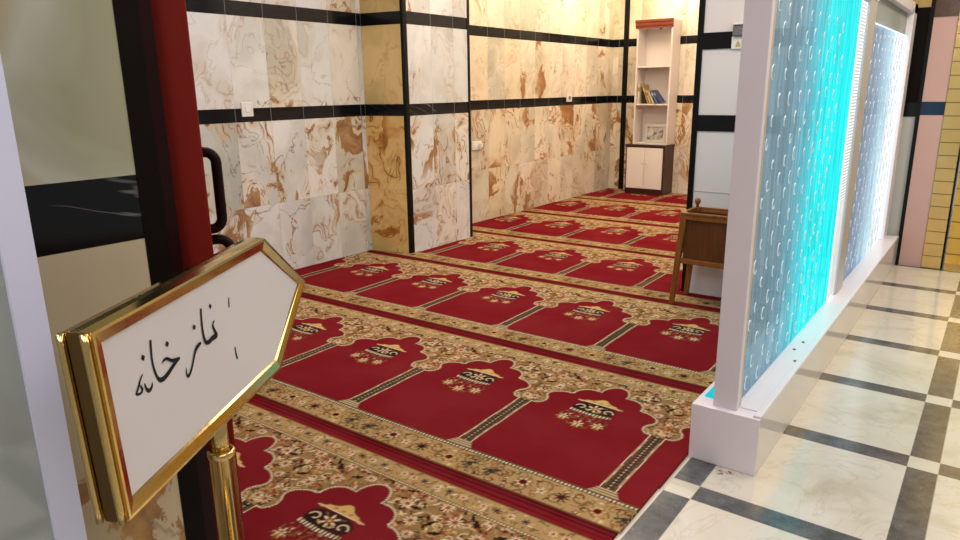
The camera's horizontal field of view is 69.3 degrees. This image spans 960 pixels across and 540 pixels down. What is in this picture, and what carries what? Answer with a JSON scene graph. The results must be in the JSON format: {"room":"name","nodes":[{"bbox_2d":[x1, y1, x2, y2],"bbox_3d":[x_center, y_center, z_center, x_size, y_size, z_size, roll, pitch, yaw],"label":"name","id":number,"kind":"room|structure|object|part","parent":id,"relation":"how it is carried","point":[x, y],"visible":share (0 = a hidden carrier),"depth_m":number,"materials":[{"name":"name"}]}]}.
{"room":"house of worship","nodes":[
{"label":"house of worship","id":0,"kind":"room"},
{"bbox_2d":[0,0,185,539],"bbox_3d":[-1.164,-0.085,0.163,0.120,2.750,2.098,10,18,35],"label":"wall","id":1,"kind":"structure","parent":0,"point":[61,63],"depth_m":0.92,"materials":[{"name":"stone"}]},
{"bbox_2d":[112,0,216,539],"bbox_3d":[-0.521,-0.311,0.996,0.121,2.750,0.054,10,18,35],"label":"trim","id":2,"kind":"structure","parent":1,"relation":"attached to","point":[133,18],"depth_m":1.00,"materials":[{"name":"wood"}]},
{"bbox_2d":[150,0,245,539],"bbox_3d":[-0.581,-0.164,1.479,0.106,2.178,0.860,-6,16,-21],"label":"door leaf","id":3,"kind":"structure","parent":1,"relation":"in","point":[170,21],"depth_m":1.05,"materials":[{"name":"red paint"}]},
{"bbox_3d":[-0.648,-0.194,1.700,0.042,0.213,0.025,-6,16,-21],"label":"handle","id":4,"kind":"part","parent":3,"relation":"part of","materials":[{"name":"black metal"}]},
{"bbox_3d":[-0.639,0.031,1.761,0.055,0.250,0.025,-6,16,-21],"label":"handle","id":5,"kind":"part","parent":3,"relation":"part of","materials":[{"name":"black metal"}]},
{"bbox_2d":[185,0,614,269],"bbox_3d":[-1.286,-1.403,5.211,0.150,2.750,10.120,10,18,35],"label":"wall","id":6,"kind":"structure","parent":0,"point":[295,170],"depth_m":5.45,"materials":[{"name":"stone"}]},
{"bbox_2d":[240,102,253,116],"bbox_3d":[-1.585,-1.093,4.731,0.016,0.094,0.090,10,18,35],"label":"light switch","id":7,"kind":"object","parent":6,"relation":"attached to","point":[246,107],"visible":1,"depth_m":4.72,"materials":[{"name":"plastic"}]},
{"bbox_2d":[359,0,469,252],"bbox_3d":[-0.571,-1.575,5.830,0.530,2.750,0.895,10,18,35],"label":"wall pier","id":8,"kind":"object","parent":6,"relation":"attached to","point":[436,29],"visible":0.73,"depth_m":5.68,"materials":[{"name":"stone"}]},
{"bbox_2d":[399,0,414,252],"bbox_3d":[-0.584,-1.464,5.409,0.040,2.750,0.040,10,18,35],"label":"trim","id":9,"kind":"structure","parent":8,"relation":"attached to","point":[402,3],"depth_m":5.47,"materials":[{"name":"black tile"}]},
{"bbox_2d":[466,0,472,236],"bbox_3d":[-0.099,-1.629,6.017,0.015,2.750,0.030,10,18,35],"label":"trim","id":10,"kind":"structure","parent":8,"relation":"attached to","point":[467,1],"depth_m":6.08,"materials":[{"name":"black tile"}]},
{"bbox_2d":[472,141,482,149],"bbox_3d":[-0.018,-1.224,6.834,0.050,0.084,0.150,10,18,35],"label":"wall socket","id":11,"kind":"object","parent":6,"relation":"attached to","point":[476,145],"visible":1,"depth_m":6.84,"materials":[{"name":"plastic"}]},
{"bbox_2d":[566,94,571,101],"bbox_3d":[1.047,-2.018,8.141,0.016,0.090,0.120,10,18,35],"label":"light switch","id":12,"kind":"object","parent":6,"relation":"attached to","point":[568,96],"visible":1,"depth_m":8.13,"materials":[{"name":"plastic"}]},
{"bbox_2d":[609,0,876,207],"bbox_3d":[3.067,-2.208,8.074,3.580,2.750,0.150,10,18,35],"label":"wall","id":13,"kind":"structure","parent":0,"point":[687,11],"depth_m":8.59,"materials":[{"name":"stone"}]},
{"bbox_2d":[618,0,630,188],"bbox_3d":[1.852,-2.400,8.868,0.065,2.750,0.032,10,18,35],"label":"trim","id":14,"kind":"structure","parent":13,"relation":"attached to","point":[627,2],"depth_m":8.89,"materials":[{"name":"black tile"}]},
{"bbox_2d":[689,0,805,305],"bbox_3d":[1.701,-1.143,4.069,0.770,2.750,0.150,10,18,35],"label":"wall","id":15,"kind":"structure","parent":0,"point":[720,67],"depth_m":4.18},
{"bbox_2d":[681,0,705,291],"bbox_3d":[1.378,-1.200,4.302,0.035,2.750,0.170,10,18,35],"label":"trim","id":16,"kind":"structure","parent":15,"relation":"attached to","point":[702,3],"depth_m":4.29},
{"bbox_2d":[731,23,742,48],"bbox_3d":[1.501,-1.360,4.037,0.076,0.142,0.050,10,18,35],"label":"control plate","id":17,"kind":"object","parent":15,"relation":"attached to","point":[737,27],"visible":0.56,"depth_m":4.04,"materials":[{"name":"plastic"}]},
{"bbox_3d":[1.509,-1.329,4.060,0.072,0.070,0.018,10,18,35],"label":"plate","id":18,"kind":"part","parent":17,"relation":"part of","materials":[{"name":"plastic"}]},
{"bbox_2d":[693,190,782,197],"bbox_3d":[1.665,-0.449,4.189,0.770,0.004,0.008,10,18,35],"label":"trim","id":19,"kind":"structure","parent":15,"relation":"attached to","point":[693,190],"depth_m":4.29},
{"bbox_2d":[697,27,802,132],"bbox_3d":[1.655,-1.089,4.019,0.770,0.577,0.013,10,18,35],"label":"trim","id":20,"kind":"structure","parent":15,"relation":"attached to","point":[713,40],"depth_m":4.13,"materials":[{"name":"black stone"}]},
{"bbox_2d":[775,0,801,182],"bbox_3d":[1.751,-1.476,3.838,0.045,1.990,0.017,10,18,35],"label":"trim","id":21,"kind":"structure","parent":15,"relation":"attached to","point":[796,4],"depth_m":3.94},
{"bbox_2d":[614,208,959,539],"bbox_3d":[1.446,0.452,3.658,7.000,0.120,10.800,10,18,35],"label":"floor","id":22,"kind":"structure","parent":0,"point":[872,451],"depth_m":2.54,"materials":[{"name":"tile"}]},
{"bbox_2d":[0,54,86,539],"bbox_3d":[-0.866,-0.106,0.249,0.016,2.740,1.216,10,18,35],"label":"door frame","id":23,"kind":"structure","parent":22,"relation":"on","point":[40,498],"depth_m":0.79,"materials":[{"name":"white paint"}]},
{"bbox_3d":[-0.877,-0.122,0.232,0.006,2.680,1.184,10,18,35],"label":"glass pane","id":24,"kind":"part","parent":23,"relation":"part of","materials":[{"name":"grey glass"}]},
{"bbox_2d":[54,237,304,539],"bbox_3d":[-0.344,0.520,1.064,0.319,1.104,0.492,10,18,35],"label":"sign stand","id":25,"kind":"object","parent":22,"relation":"on","point":[160,373],"visible":1,"depth_m":0.84,"materials":[{"name":"gold metal"}]},
{"bbox_2d":[232,400,603,539],"bbox_3d":[-1.338,0.699,2.586,3.435,0.011,1.217,10,18,35],"label":"carpet runner","id":26,"kind":"object","parent":22,"relation":"on","point":[299,479],"visible":0.27,"depth_m":2.31,"materials":[{"name":"red carpet"}]},
{"bbox_2d":[250,296,701,539],"bbox_3d":[-0.635,0.452,3.497,3.435,0.011,1.236,10,18,35],"label":"carpet runner","id":27,"kind":"object","parent":22,"relation":"on","point":[582,447],"visible":0.65,"depth_m":2.92,"materials":[{"name":"red carpet"}]},
{"bbox_2d":[295,252,769,392],"bbox_3d":[0.075,0.203,4.413,3.433,0.011,1.212,10,18,35],"label":"carpet runner","id":28,"kind":"object","parent":22,"relation":"on","point":[669,344],"visible":0.88,"depth_m":4.15,"materials":[{"name":"red carpet"}]},
{"bbox_2d":[367,232,774,320],"bbox_3d":[0.762,-0.043,5.320,3.415,0.011,1.195,10,18,35],"label":"carpet runner","id":29,"kind":"object","parent":22,"relation":"on","point":[634,275],"visible":0.9,"depth_m":5.28,"materials":[{"name":"red carpet"}]},
{"bbox_2d":[669,198,760,305],"bbox_3d":[1.438,-0.094,4.207,0.472,0.632,0.276,10,18,35],"label":"stand","id":30,"kind":"object","parent":29,"relation":"on","point":[702,231],"visible":0.75,"depth_m":4.16,"materials":[{"name":"brown wood"}]},
{"bbox_3d":[1.212,-0.070,4.241,0.076,0.575,0.049,10,18,35],"label":"leg","id":31,"kind":"part","parent":30,"relation":"part of","materials":[{"name":"brown wood"}]},
{"bbox_3d":[1.348,-0.118,4.417,0.076,0.575,0.049,10,18,35],"label":"leg","id":32,"kind":"part","parent":30,"relation":"part of","materials":[{"name":"brown wood"}]},
{"bbox_3d":[1.376,-0.165,4.104,0.344,0.253,0.012,10,18,35],"label":"panel","id":33,"kind":"part","parent":30,"relation":"part of","materials":[{"name":"brown wood"}]},
{"bbox_3d":[1.498,-0.213,4.260,0.344,0.265,0.012,10,18,35],"label":"panel","id":34,"kind":"part","parent":30,"relation":"part of","materials":[{"name":"brown wood"}]},
{"bbox_3d":[1.439,-0.056,4.217,0.396,0.030,0.252,10,18,35],"label":"rail","id":35,"kind":"part","parent":30,"relation":"part of","materials":[{"name":"brown wood"}]},
{"bbox_3d":[1.435,-0.317,4.149,0.396,0.030,0.252,10,18,35],"label":"rail","id":36,"kind":"part","parent":30,"relation":"part of","materials":[{"name":"brown wood"}]},
{"bbox_3d":[1.665,-0.062,4.187,0.076,0.575,0.049,10,18,35],"label":"leg","id":37,"kind":"part","parent":30,"relation":"part of","materials":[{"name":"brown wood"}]},
{"bbox_2d":[473,212,682,258],"bbox_3d":[1.132,-0.341,6.443,2.618,0.011,1.199,10,18,35],"label":"carpet runner","id":38,"kind":"object","parent":22,"relation":"on","point":[609,235],"visible":0.8,"depth_m":6.49,"materials":[{"name":"red carpet"}]},
{"bbox_2d":[521,198,685,227],"bbox_3d":[1.831,-0.586,7.344,2.608,0.011,1.177,10,18,35],"label":"carpet runner","id":39,"kind":"object","parent":22,"relation":"on","point":[642,214],"visible":0.57,"depth_m":7.53,"materials":[{"name":"red carpet"}]},
{"bbox_2d":[572,188,686,207],"bbox_3d":[2.474,-0.812,8.180,2.606,0.011,1.038,10,18,35],"label":"carpet runner","id":40,"kind":"object","parent":22,"relation":"on","point":[609,194],"visible":0.38,"depth_m":8.44,"materials":[{"name":"red carpet"}]},
{"bbox_2d":[624,18,681,195],"bbox_3d":[2.107,-1.981,8.540,0.520,2.071,0.341,10,18,35],"label":"bookcase","id":41,"kind":"object","parent":40,"relation":"on","point":[649,166],"visible":1,"depth_m":8.54,"materials":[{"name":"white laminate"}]},
{"bbox_3d":[1.941,-1.277,8.681,0.233,0.502,0.020,10,18,35],"label":"door","id":42,"kind":"part","parent":41,"relation":"part of","materials":[{"name":"white laminate"}]},
{"bbox_3d":[1.983,-2.267,8.620,0.020,1.368,0.245,10,18,35],"label":"panel","id":43,"kind":"part","parent":41,"relation":"part of","materials":[{"name":"white wood"}]},
{"bbox_2d":[637,84,644,103],"bbox_3d":[1.994,-2.183,8.603,0.026,0.235,0.143,10,18,35],"label":"book","id":44,"kind":"object","parent":41,"relation":"on","point":[639,85],"visible":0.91,"depth_m":8.55,"materials":[{"name":"white paper"}]},
{"bbox_2d":[639,87,643,103],"bbox_3d":[2.014,-2.162,8.594,0.018,0.200,0.142,10,18,35],"label":"book","id":45,"kind":"object","parent":41,"relation":"on","point":[641,100],"visible":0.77,"depth_m":8.55,"materials":[{"name":"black paper"}]},
{"bbox_2d":[642,85,649,103],"bbox_3d":[2.067,-2.168,8.558,0.103,0.228,0.153,10,18,35],"label":"book","id":46,"kind":"object","parent":41,"relation":"on","point":[645,87],"visible":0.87,"depth_m":8.50,"materials":[{"name":"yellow paper"}]},
{"bbox_2d":[645,90,651,103],"bbox_3d":[2.096,-2.130,8.539,0.083,0.164,0.143,10,18,35],"label":"book","id":47,"kind":"object","parent":41,"relation":"on","point":[647,91],"visible":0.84,"depth_m":8.49,"materials":[{"name":"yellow paper"}]},
{"bbox_3d":[2.155,-2.038,8.544,0.410,0.018,0.229,10,18,35],"label":"shelf","id":48,"kind":"part","parent":41,"relation":"part of","materials":[{"name":"white wood"}]},
{"bbox_2d":[648,92,656,103],"bbox_3d":[2.127,-2.115,8.520,0.084,0.143,0.142,10,18,35],"label":"book","id":49,"kind":"object","parent":41,"relation":"on","point":[649,93],"visible":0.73,"depth_m":8.47,"materials":[{"name":"white paper"}]},
{"bbox_3d":[2.129,-1.244,8.544,0.229,0.502,0.020,10,18,35],"label":"door","id":50,"kind":"part","parent":41,"relation":"part of","materials":[{"name":"white laminate"}]},
{"bbox_3d":[2.150,-2.466,8.432,0.410,0.018,0.229,10,18,35],"label":"shelf","id":51,"kind":"part","parent":41,"relation":"part of","materials":[{"name":"white wood"}]},
{"bbox_2d":[643,124,665,142],"bbox_3d":[2.177,-1.696,8.630,0.290,0.226,0.054,11,19,38],"label":"picture frame","id":52,"kind":"object","parent":41,"relation":"on","point":[653,133],"visible":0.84,"depth_m":8.62,"materials":[{"name":"silver metal"}]},
{"bbox_2d":[646,127,663,139],"bbox_3d":[2.177,-1.696,8.630,0.220,0.156,0.006,11,11,38],"label":"picture","id":53,"kind":"object","parent":52,"relation":"attached to","point":[652,133],"depth_m":8.63},
{"bbox_3d":[2.060,-2.913,8.207,0.470,0.098,0.032,10,18,35],"label":"cornice","id":54,"kind":"part","parent":41,"relation":"part of","materials":[{"name":"brown wood"}]},
{"bbox_2d":[650,90,659,103],"bbox_3d":[2.155,-2.118,8.497,0.120,0.161,0.143,10,18,35],"label":"book","id":55,"kind":"object","parent":41,"relation":"on","point":[651,92],"visible":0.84,"depth_m":8.44,"materials":[{"name":"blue paper"}]},
{"bbox_3d":[2.225,-2.261,8.586,0.410,1.368,0.012,10,18,35],"label":"panel","id":56,"kind":"part","parent":41,"relation":"part of","materials":[{"name":"white wood"}]},
{"bbox_2d":[652,90,665,103],"bbox_3d":[2.183,-2.114,8.476,0.132,0.162,0.143,10,18,35],"label":"book","id":57,"kind":"object","parent":41,"relation":"on","point":[656,93],"visible":1,"depth_m":8.45,"materials":[{"name":"blue paper"}]},
{"bbox_3d":[2.328,-2.207,8.371,0.020,1.368,0.245,10,18,35],"label":"panel","id":58,"kind":"part","parent":41,"relation":"part of","materials":[{"name":"white wood"}]},
{"bbox_2d":[688,0,917,475],"bbox_3d":[1.928,-0.998,3.545,0.237,2.730,3.630,10,18,35],"label":"wall","id":59,"kind":"structure","parent":22,"relation":"on","point":[823,287],"depth_m":2.92,"materials":[{"name":"white paint"}]},
{"bbox_2d":[705,360,749,397],"bbox_3d":[0.971,0.419,2.704,0.040,0.006,0.430,10,18,35],"label":"light","id":60,"kind":"object","parent":59,"relation":"on","point":[709,392],"depth_m":2.63,"materials":[{"name":"white"}]},
{"bbox_3d":[1.341,-0.399,2.880,0.038,1.478,1.492,10,18,35],"label":"water panel","id":61,"kind":"part","parent":59,"relation":"part of","materials":[{"name":"glass"}]},
{"bbox_2d":[826,0,868,300],"bbox_3d":[1.843,-0.573,3.519,0.038,1.478,0.160,10,18,35],"label":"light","id":62,"kind":"object","parent":59,"relation":"on","point":[863,26],"depth_m":3.51,"materials":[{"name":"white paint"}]},
{"bbox_3d":[1.938,-0.657,3.652,0.082,1.585,0.185,10,18,35],"label":"post","id":63,"kind":"part","parent":59,"relation":"part of","materials":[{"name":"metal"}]},
{"bbox_3d":[2.444,-0.748,4.318,0.038,1.398,1.482,10,18,35],"label":"water panel","id":64,"kind":"part","parent":59,"relation":"part of","materials":[{"name":"glass"}]},
{"bbox_2d":[880,42,906,236],"bbox_3d":[2.898,-0.895,4.898,0.028,1.378,0.017,10,18,35],"label":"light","id":65,"kind":"object","parent":59,"relation":"on","point":[904,70],"depth_m":4.89,"materials":[{"name":"white"}]},
{"bbox_3d":[2.942,-1.028,4.944,0.088,1.625,0.160,10,18,35],"label":"post","id":66,"kind":"part","parent":59,"relation":"part of","materials":[{"name":"white paint"}]},
{"bbox_2d":[921,14,959,269],"bbox_3d":[3.343,-1.359,4.816,0.126,2.750,0.180,10,18,35],"label":"wall","id":67,"kind":"structure","parent":22,"relation":"on","point":[948,160],"depth_m":4.92,"materials":[{"name":"yellow tile"}]},
{"bbox_2d":[943,170,959,272],"bbox_3d":[3.921,-1.249,4.368,1.337,2.750,0.170,10,18,35],"label":"panel","id":68,"kind":"object","parent":67,"relation":"attached to","point":[952,259],"visible":1,"depth_m":4.98,"materials":[{"name":"yellow tile"}]},
{"bbox_3d":[3.940,0.053,4.706,1.330,0.060,0.170,10,18,35],"label":"skirting","id":69,"kind":"part","parent":68,"relation":"part of","materials":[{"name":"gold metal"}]},
{"bbox_2d":[887,0,959,266],"bbox_3d":[3.146,-1.402,4.992,0.403,2.750,0.225,10,18,35],"label":"wall","id":70,"kind":"structure","parent":0,"point":[937,20],"depth_m":4.95,"materials":[{"name":"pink stone"}]}
]}

